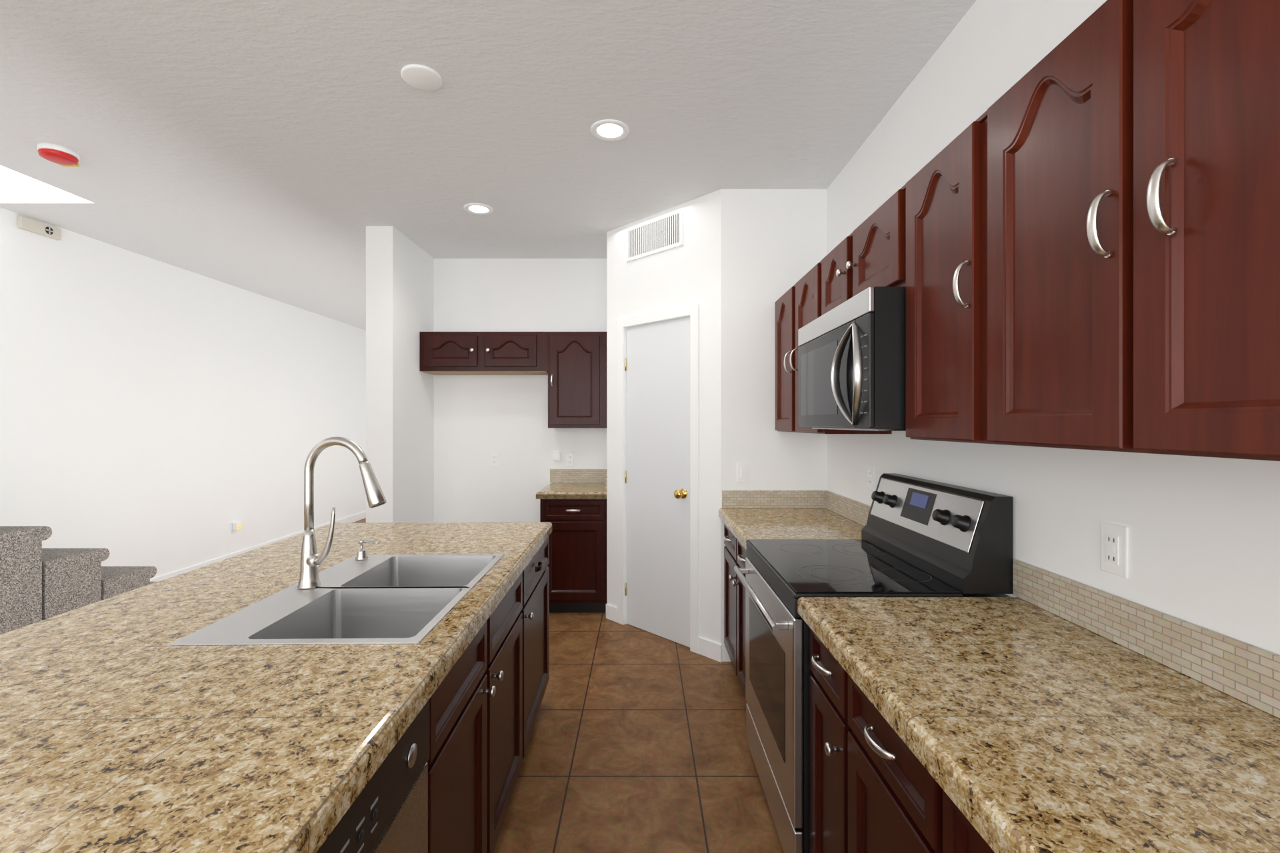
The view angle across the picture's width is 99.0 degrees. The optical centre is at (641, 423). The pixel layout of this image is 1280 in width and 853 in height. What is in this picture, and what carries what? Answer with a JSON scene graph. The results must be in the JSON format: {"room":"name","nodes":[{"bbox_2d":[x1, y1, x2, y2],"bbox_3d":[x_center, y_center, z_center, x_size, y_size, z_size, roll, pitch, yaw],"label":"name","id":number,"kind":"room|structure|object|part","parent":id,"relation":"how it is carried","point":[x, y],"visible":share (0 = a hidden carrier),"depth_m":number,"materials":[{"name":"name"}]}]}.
{"room":"kitchen","nodes":[
{"label":"kitchen","id":0,"kind":"room"},
{"bbox_2d":[0,165,93,203],"bbox_3d":[-3.800,-2.637,3.458,0.680,2.490,0.004,0,0,0],"label":"wall","id":1,"kind":"structure","parent":0,"point":[16,187],"depth_m":3.46,"materials":[{"name":"white paint"}]},
{"bbox_2d":[0,207,365,579],"bbox_3d":[-4.190,-1.232,3.200,0.100,5.300,10.400,0,0,0],"label":"wall","id":2,"kind":"structure","parent":0,"point":[163,418],"depth_m":4.69,"materials":[{"name":"white paint"}]},
{"bbox_2d":[17,215,61,240],"bbox_3d":[-4.123,-1.335,3.745,0.033,0.083,0.250,0,0,0],"label":"detector","id":3,"kind":"object","parent":2,"relation":"attached to","point":[37,227],"visible":1,"depth_m":3.73,"materials":[{"name":"beige plastic"}]},
{"bbox_2d":[231,521,241,533],"bbox_3d":[-4.108,1.058,5.540,0.063,0.117,0.072,0,0,0],"label":"electrical outlet","id":4,"kind":"object","parent":2,"relation":"attached to","point":[237,526],"depth_m":5.52,"materials":[{"name":"white plastic"}]},
{"bbox_3d":[-4.135,1.058,5.540,0.010,0.117,0.072,0,0,0],"label":"electrical outlet","id":5,"kind":"part","parent":4,"relation":"part of","materials":[{"name":"white plastic"}]},
{"bbox_2d":[150,511,365,581],"bbox_3d":[-4.133,1.365,3.150,0.014,0.105,10.300,0,0,0],"label":"baseboard","id":6,"kind":"structure","parent":2,"relation":"attached to","point":[362,515],"depth_m":5.71,"materials":[{"name":"white wood"}]},
{"bbox_2d":[366,226,433,523],"bbox_3d":[-1.855,0.013,6.080,0.190,2.810,4.440,0,0,0],"label":"wall","id":7,"kind":"structure","parent":0,"point":[399,385],"depth_m":3.96,"materials":[{"name":"white paint"}]},
{"bbox_2d":[0,0,975,330],"bbox_3d":[-1.520,-1.442,3.150,5.440,0.100,10.500,0,0,0],"label":"ceiling","id":8,"kind":"structure","parent":0,"point":[225,101],"depth_m":2.47,"materials":[{"name":"white paint"}]},
{"bbox_2d":[36,142,79,166],"bbox_3d":[-2.971,-1.363,2.784,0.150,0.056,0.150,0,0,0],"label":"smoke detector","id":9,"kind":"object","parent":8,"relation":"attached to","point":[63,156],"visible":1,"depth_m":2.75,"materials":[{"name":"red plastic"}]},
{"bbox_2d":[400,64,442,90],"bbox_3d":[-0.883,-1.385,2.195,0.156,0.012,0.156,0,0,0],"label":"ceiling speaker","id":10,"kind":"object","parent":8,"relation":"attached to","point":[421,77],"visible":1,"depth_m":2.18,"materials":[{"name":"white plastic"}]},
{"bbox_2d":[464,203,493,215],"bbox_3d":[-1.059,-1.387,3.545,0.184,0.009,0.184,0,0,0],"label":"recessed light","id":11,"kind":"object","parent":8,"relation":"in","point":[480,209],"visible":1,"depth_m":3.54,"materials":[{"name":"white"}]},
{"bbox_2d":[590,119,629,141],"bbox_3d":[-0.152,-1.387,2.594,0.184,0.009,0.184,0,0,0],"label":"recessed light","id":12,"kind":"object","parent":8,"relation":"in","point":[610,130],"visible":1,"depth_m":2.59,"materials":[{"name":"white"}]},
{"bbox_2d":[434,258,606,522],"bbox_3d":[-0.330,0.013,4.670,2.860,2.810,0.100,0,0,0],"label":"wall","id":13,"kind":"structure","parent":0,"point":[479,420],"depth_m":4.62,"materials":[{"name":"white paint"}]},
{"bbox_2d":[419,332,547,375],"bbox_3d":[-1.251,-0.564,4.443,1.012,0.318,0.348,0,0,0],"label":"upper cabinet","id":14,"kind":"object","parent":13,"relation":"attached to","point":[483,353],"visible":1,"depth_m":4.31,"materials":[{"name":"brown wood"}]},
{"bbox_2d":[490,453,498,466],"bbox_3d":[-1.245,0.310,4.615,0.072,0.117,0.010,0,0,0],"label":"electrical outlet","id":15,"kind":"object","parent":13,"relation":"attached to","point":[494,459],"visible":1,"depth_m":4.61,"materials":[{"name":"white plastic"}]},
{"bbox_2d":[553,452,560,460],"bbox_3d":[-0.715,0.278,4.602,0.060,0.070,0.034,0,0,0],"label":"outlet","id":16,"kind":"object","parent":13,"relation":"attached to","point":[557,456],"visible":1,"depth_m":4.58,"materials":[{"name":"white plastic"}]},
{"bbox_2d":[565,453,573,466],"bbox_3d":[-0.610,0.310,4.615,0.072,0.117,0.010,0,0,0],"label":"electrical outlet","id":17,"kind":"object","parent":13,"relation":"attached to","point":[569,459],"visible":1,"depth_m":4.61,"materials":[{"name":"white plastic"}]},
{"bbox_2d":[548,332,606,427],"bbox_3d":[-0.501,-0.342,4.445,0.486,0.762,0.344,0,0,0],"label":"upper cabinet","id":18,"kind":"object","parent":13,"relation":"attached to","point":[577,379],"visible":1,"depth_m":4.31,"materials":[{"name":"brown wood"}]},
{"bbox_2d":[550,469,606,490],"bbox_3d":[-0.517,0.446,4.338,0.516,0.114,0.557,0,0,0],"label":"backsplash","id":19,"kind":"structure","parent":13,"relation":"attached to","point":[578,475],"depth_m":4.61,"materials":[{"name":"tile"}]},
{"bbox_2d":[352,518,783,852],"bbox_3d":[-1.520,1.468,3.150,5.440,0.100,10.500,0,0,0],"label":"floor","id":20,"kind":"structure","parent":0,"point":[637,743],"depth_m":2.32,"materials":[{"name":"tile"}]},
{"bbox_2d":[0,526,156,634],"bbox_3d":[-3.568,0.518,2.465,1.136,1.800,3.030,0,0,0],"label":"stairs","id":21,"kind":"structure","parent":20,"relation":"on","point":[38,583],"depth_m":2.77,"materials":[{"name":"carpet"}]},
{"bbox_2d":[427,564,528,852],"bbox_3d":[-0.963,0.987,1.610,1.028,0.862,0.986,0,0,-1],"label":"base cabinet","id":22,"kind":"object","parent":20,"relation":"on","point":[486,699],"depth_m":1.53,"materials":[{"name":"brown wood"}]},
{"bbox_2d":[0,522,551,852],"bbox_3d":[-0.985,0.529,1.090,1.115,0.050,3.400,0,0,-1],"label":"countertop","id":23,"kind":"structure","parent":22,"relation":"on","point":[125,727],"depth_m":0.97,"materials":[{"name":"stone"}]},
{"bbox_2d":[169,554,503,645],"bbox_3d":[-0.798,0.610,1.663,0.560,0.218,0.840,0,0,-1],"label":"sink","id":24,"kind":"object","parent":23,"relation":"in","point":[394,599],"visible":0.48,"depth_m":1.65,"materials":[{"name":"silver metal"}]},
{"bbox_2d":[355,539,379,560],"bbox_3d":[-1.004,0.464,2.007,0.094,0.073,0.048,0,0,-1],"label":"soap dispenser","id":25,"kind":"object","parent":24,"relation":"on","point":[361,554],"visible":1,"depth_m":2.00,"materials":[{"name":"silver metal"}]},
{"bbox_2d":[296,436,386,589],"bbox_3d":[-0.909,0.271,1.658,0.284,0.459,0.063,0,0,7],"label":"faucet","id":26,"kind":"object","parent":23,"relation":"on","point":[311,561],"visible":1,"depth_m":1.65,"materials":[{"name":"silver metal"}]},
{"bbox_2d":[316,699,429,852],"bbox_3d":[-0.733,0.988,0.814,0.617,0.861,0.608,0,0,-1],"label":"dishwasher","id":27,"kind":"object","parent":22,"relation":"in","point":[387,812],"visible":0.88,"depth_m":0.96,"materials":[{"name":"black metal"}]},
{"bbox_2d":[528,536,549,741],"bbox_3d":[-0.979,0.987,2.438,1.028,0.862,0.672,0,0,-1],"label":"base cabinet","id":28,"kind":"object","parent":20,"relation":"on","point":[539,571],"depth_m":2.50,"materials":[{"name":"brown wood"}]},
{"bbox_2d":[540,499,606,612],"bbox_3d":[-0.505,0.987,4.303,0.494,0.862,0.628,0,0,0],"label":"base cabinet","id":29,"kind":"object","parent":20,"relation":"on","point":[577,565],"visible":0.85,"depth_m":4.03,"materials":[{"name":"brown wood"}]},
{"bbox_2d":[536,483,606,499],"bbox_3d":[-0.517,0.529,4.303,0.516,0.050,0.627,0,0,0],"label":"countertop","id":30,"kind":"structure","parent":29,"relation":"on","point":[574,491],"depth_m":4.03,"materials":[{"name":"stone"}]},
{"bbox_2d":[724,523,747,702],"bbox_3d":[0.775,0.987,2.804,0.643,0.862,0.885,0,0,0],"label":"base cabinet","id":31,"kind":"object","parent":20,"relation":"on","point":[735,552],"visible":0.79,"depth_m":2.85,"materials":[{"name":"brown wood"}]},
{"bbox_2d":[718,508,864,549],"bbox_3d":[0.776,0.529,2.804,0.642,0.050,0.886,0,0,0],"label":"countertop","id":32,"kind":"structure","parent":31,"relation":"on","point":[743,525],"depth_m":2.73,"materials":[{"name":"stone"}]},
{"bbox_2d":[809,627,835,852],"bbox_3d":[0.791,0.987,1.450,0.612,0.862,0.296,0,0,0],"label":"base cabinet","id":33,"kind":"object","parent":20,"relation":"on","point":[822,663],"depth_m":1.50,"materials":[{"name":"brown wood"}]},
{"bbox_2d":[734,473,1013,852],"bbox_3d":[0.743,0.817,1.980,0.704,1.202,0.756,0,0,0],"label":"range","id":34,"kind":"object","parent":20,"relation":"on","point":[922,538],"visible":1,"depth_m":1.78,"materials":[{"name":"black metal"}]},
{"bbox_2d":[836,660,923,852],"bbox_3d":[0.791,0.987,1.099,0.612,0.862,0.407,0,0,0],"label":"base cabinet","id":35,"kind":"object","parent":20,"relation":"on","point":[875,787],"depth_m":1.17,"materials":[{"name":"brown wood"}]},
{"bbox_2d":[797,597,1279,852],"bbox_3d":[0.776,0.529,0.499,0.642,0.050,2.199,0,0,0],"label":"countertop","id":36,"kind":"structure","parent":35,"relation":"on","point":[1017,725],"depth_m":0.91,"materials":[{"name":"stone"}]},
{"bbox_2d":[924,767,994,852],"bbox_3d":[0.791,0.987,0.608,0.612,0.862,0.575,0,0,0],"label":"base cabinet","id":37,"kind":"object","parent":20,"relation":"on","point":[947,830],"depth_m":0.88,"materials":[{"name":"brown wood"}]},
{"bbox_2d":[606,189,721,644],"bbox_3d":[0.143,0.013,3.650,0.100,2.810,1.029,0,0,-45],"label":"wall","id":38,"kind":"structure","parent":0,"point":[707,253],"depth_m":3.37,"materials":[{"name":"white paint"}]},
{"bbox_2d":[626,208,683,261],"bbox_3d":[0.075,-1.242,3.639,0.012,0.230,0.520,0,0,-45],"label":"air vent","id":39,"kind":"object","parent":38,"relation":"in","point":[664,233],"visible":1,"depth_m":3.62,"materials":[{"name":"white plastic"}]},
{"bbox_2d":[624,317,689,647],"bbox_3d":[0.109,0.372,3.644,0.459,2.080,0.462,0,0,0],"label":"pantry door","id":40,"kind":"structure","parent":38,"relation":"in","point":[657,479],"depth_m":3.63,"materials":[{"name":"white paint"}]},
{"bbox_2d":[617,303,699,653],"bbox_3d":[0.124,0.341,3.658,0.116,2.154,0.739,0,0,-45],"label":"trim","id":41,"kind":"structure","parent":38,"relation":"attached to","point":[691,312],"depth_m":3.47,"materials":[{"name":"white wood"}]},
{"bbox_2d":[721,189,827,661],"bbox_3d":[0.785,0.013,3.300,0.630,2.810,0.100,0,0,0],"label":"wall","id":42,"kind":"structure","parent":0,"point":[774,246],"depth_m":3.25,"materials":[{"name":"white paint"}]},
{"bbox_2d":[736,462,749,482],"bbox_3d":[0.600,0.293,3.244,0.072,0.117,0.010,0,0,0],"label":"light switch","id":43,"kind":"object","parent":42,"relation":"attached to","point":[743,472],"visible":1,"depth_m":3.24,"materials":[{"name":"white plastic"}]},
{"bbox_2d":[827,0,1279,655],"bbox_3d":[1.150,0.013,1.360,0.100,2.810,6.720,0,0,0],"label":"wall","id":44,"kind":"structure","parent":0,"point":[1203,541],"depth_m":1.44,"materials":[{"name":"white paint"}]},
{"bbox_2d":[722,490,870,525],"bbox_3d":[0.786,0.451,2.804,0.622,0.104,0.885,0,0,0],"label":"backsplash","id":45,"kind":"structure","parent":44,"relation":"attached to","point":[853,511],"depth_m":3.23,"materials":[{"name":"tile"}]},
{"bbox_2d":[775,260,891,433],"bbox_3d":[0.923,-0.339,2.825,0.348,0.774,0.845,0,0,0],"label":"upper cabinet","id":46,"kind":"object","parent":44,"relation":"attached to","point":[798,305],"visible":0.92,"depth_m":2.86,"materials":[{"name":"brown wood"}]},
{"bbox_2d":[798,286,905,431],"bbox_3d":[0.868,-0.194,2.020,0.458,0.435,0.752,0,0,0],"label":"microwave","id":47,"kind":"object","parent":44,"relation":"attached to","point":[852,363],"visible":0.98,"depth_m":1.70,"materials":[{"name":"black plastic"}]},
{"bbox_2d":[821,184,905,315],"bbox_3d":[0.925,-0.570,2.020,0.344,0.312,0.756,0,0,0],"label":"upper cabinet","id":48,"kind":"object","parent":44,"relation":"attached to","point":[870,251],"visible":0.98,"depth_m":1.89,"materials":[{"name":"brown wood"}]},
{"bbox_2d":[867,465,874,491],"bbox_3d":[1.095,0.263,2.620,0.010,0.117,0.072,0,0,0],"label":"electrical outlet","id":49,"kind":"object","parent":44,"relation":"attached to","point":[871,478],"visible":1,"depth_m":2.61,"materials":[{"name":"white plastic"}]},
{"bbox_2d":[906,125,969,442],"bbox_3d":[0.941,-0.339,1.454,0.313,0.774,0.368,0,0,0],"label":"upper cabinet","id":50,"kind":"object","parent":44,"relation":"attached to","point":[938,196],"depth_m":1.46,"materials":[{"name":"brown wood"}]},
{"bbox_2d":[1100,522,1128,578],"bbox_3d":[1.094,0.293,1.270,0.010,0.117,0.072,0,0,0],"label":"electrical outlet","id":51,"kind":"object","parent":44,"relation":"attached to","point":[1114,549],"visible":1,"depth_m":1.26,"materials":[{"name":"white plastic"}]},
{"bbox_2d":[970,0,1279,461],"bbox_3d":[0.941,-0.339,0.893,0.313,0.774,0.753,0,0,0],"label":"upper cabinet","id":52,"kind":"object","parent":44,"relation":"attached to","point":[1093,231],"depth_m":0.87,"materials":[{"name":"brown wood"}]},
{"bbox_2d":[1013,560,1279,718],"bbox_3d":[1.091,0.451,0.499,0.012,0.104,2.198,0,0,0],"label":"backsplash","id":53,"kind":"structure","parent":44,"relation":"attached to","point":[1247,673],"depth_m":1.14,"materials":[{"name":"tile"}]}
]}

